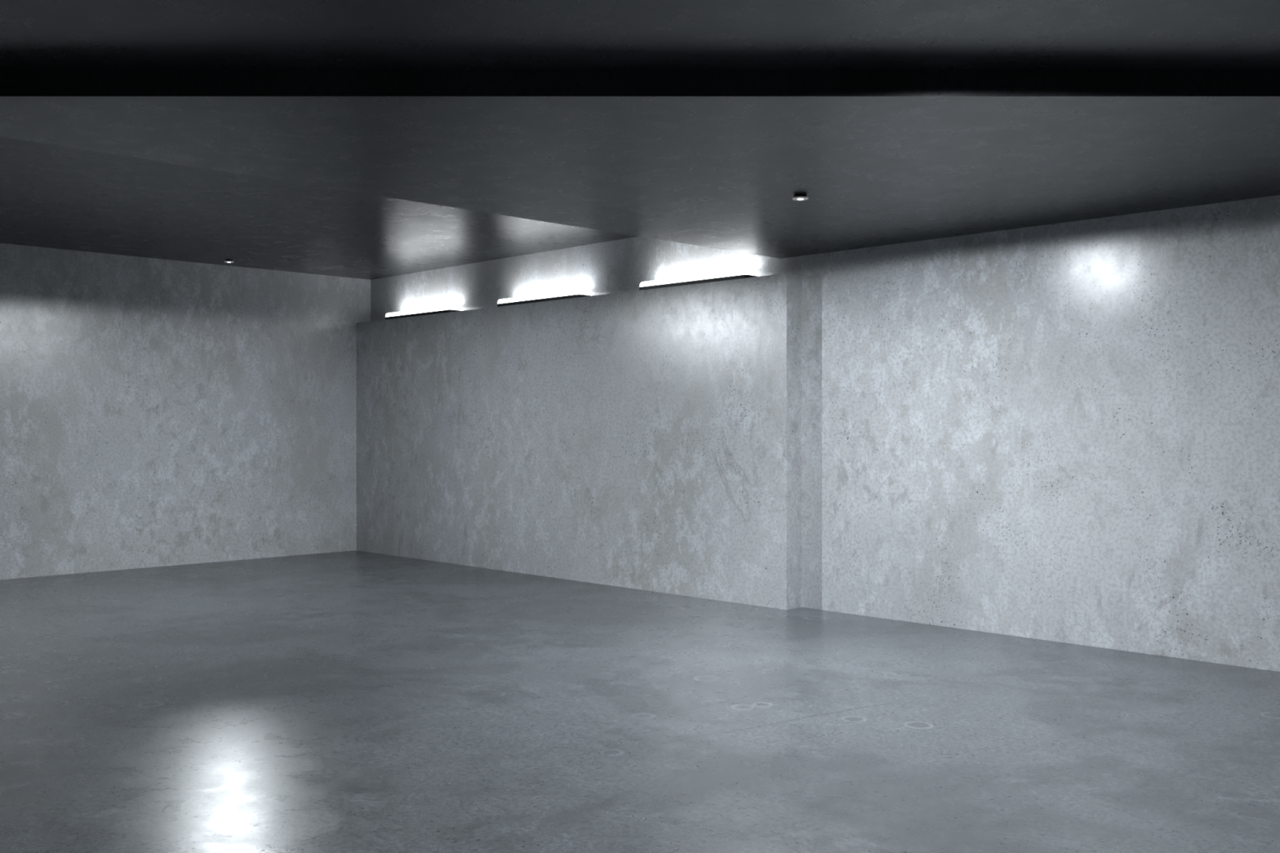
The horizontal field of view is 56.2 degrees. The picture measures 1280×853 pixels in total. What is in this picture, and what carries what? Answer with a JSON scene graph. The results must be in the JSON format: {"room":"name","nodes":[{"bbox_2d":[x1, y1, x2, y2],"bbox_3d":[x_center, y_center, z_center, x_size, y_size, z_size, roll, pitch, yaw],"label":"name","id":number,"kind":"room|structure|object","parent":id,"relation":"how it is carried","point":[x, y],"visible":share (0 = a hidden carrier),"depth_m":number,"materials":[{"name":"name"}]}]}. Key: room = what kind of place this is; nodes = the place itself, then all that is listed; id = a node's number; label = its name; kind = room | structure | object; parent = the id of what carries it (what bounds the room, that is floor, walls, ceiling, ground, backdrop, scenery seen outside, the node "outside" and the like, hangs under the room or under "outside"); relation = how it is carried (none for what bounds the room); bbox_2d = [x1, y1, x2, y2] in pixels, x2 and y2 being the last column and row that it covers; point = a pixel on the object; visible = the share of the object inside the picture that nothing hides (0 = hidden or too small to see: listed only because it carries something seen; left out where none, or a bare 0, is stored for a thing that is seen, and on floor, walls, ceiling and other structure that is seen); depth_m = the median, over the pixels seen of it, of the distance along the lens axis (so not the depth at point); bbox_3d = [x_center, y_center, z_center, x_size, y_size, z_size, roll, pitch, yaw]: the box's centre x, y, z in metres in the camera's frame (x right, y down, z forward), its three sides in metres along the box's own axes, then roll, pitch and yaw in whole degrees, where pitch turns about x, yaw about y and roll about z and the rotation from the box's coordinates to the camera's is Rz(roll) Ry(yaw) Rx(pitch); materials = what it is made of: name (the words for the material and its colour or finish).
{"room":"empty underground garage","nodes":[
{"label":"empty underground garage","id":0,"kind":"room"},
{"bbox_2d":[0,243,370,579],"bbox_3d":[-9.318,-0.325,10.114,16.600,3.850,0.300,0,0,-45],"label":"wall","id":1,"kind":"structure","parent":0,"point":[154,412],"depth_m":13.73,"materials":[{"name":"concrete"}]},
{"bbox_2d":[0,136,638,279],"bbox_3d":[-6.824,-2.083,7.580,16.000,0.335,6.810,0,0,-45],"label":"ceiling","id":2,"kind":"structure","parent":0,"point":[51,196],"depth_m":11.24,"materials":[{"name":"concrete"}]},
{"bbox_2d":[224,259,233,262],"bbox_3d":[-4.720,-1.899,13.753,0.105,0.033,0.105,0,0,-45],"label":"recessed light","id":3,"kind":"object","parent":2,"relation":"in","point":[226,260],"visible":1,"depth_m":13.72,"materials":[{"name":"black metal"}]},
{"bbox_2d":[356,273,801,609],"bbox_3d":[-1.117,0.132,13.034,0.214,2.937,7.045,0,0,-45],"label":"wall","id":4,"kind":"structure","parent":0,"point":[649,439],"depth_m":12.19,"materials":[{"name":"concrete"}]},
{"bbox_2d":[385,306,461,319],"bbox_3d":[-2.647,-1.376,14.544,0.175,0.078,1.385,0,0,-45],"label":"wall light","id":5,"kind":"object","parent":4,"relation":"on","point":[441,309],"visible":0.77,"depth_m":14.39,"materials":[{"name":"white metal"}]},
{"bbox_2d":[497,289,590,306],"bbox_3d":[-1.055,-1.376,12.927,0.175,0.078,1.385,0,0,-45],"label":"wall light","id":6,"kind":"object","parent":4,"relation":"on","point":[569,294],"visible":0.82,"depth_m":12.79,"materials":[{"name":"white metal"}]},
{"bbox_2d":[639,269,757,290],"bbox_3d":[0.531,-1.376,11.316,0.175,0.078,1.385,0,0,-45],"label":"wall light","id":7,"kind":"object","parent":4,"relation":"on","point":[736,274],"visible":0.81,"depth_m":11.18,"materials":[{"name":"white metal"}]},
{"bbox_2d":[0,550,1279,852],"bbox_3d":[-1.495,1.750,2.168,16.600,0.300,22.600,0,0,-45],"label":"floor","id":8,"kind":"structure","parent":0,"point":[355,701],"depth_m":6.38,"materials":[{"name":"concrete"}]},
{"bbox_2d":[0,69,1279,258],"bbox_3d":[1.183,-1.573,5.477,7.539,0.125,7.422,0,0,-45],"label":"ceiling slab","id":9,"kind":"structure","parent":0,"point":[713,158],"depth_m":6.22,"materials":[{"name":"concrete"}]},
{"bbox_2d":[792,193,808,200],"bbox_3d":[1.046,-1.494,7.806,0.105,0.033,0.105,0,0,-45],"label":"recessed light","id":10,"kind":"object","parent":9,"relation":"in","point":[799,197],"visible":1,"depth_m":7.77,"materials":[{"name":"black metal"}]},
{"bbox_2d":[0,0,1279,69],"bbox_3d":[0.893,-1.942,-0.258,16.000,0.615,15.190,0,0,-45],"label":"ceiling","id":11,"kind":"structure","parent":0,"point":[35,34],"depth_m":5.00,"materials":[{"name":"concrete"}]},
{"bbox_2d":[370,195,1279,671],"bbox_3d":[4.418,-0.325,7.779,0.300,3.850,22.300,0,0,-45],"label":"wall","id":12,"kind":"structure","parent":0,"point":[1066,432],"depth_m":9.00,"materials":[{"name":"concrete"}]}
]}

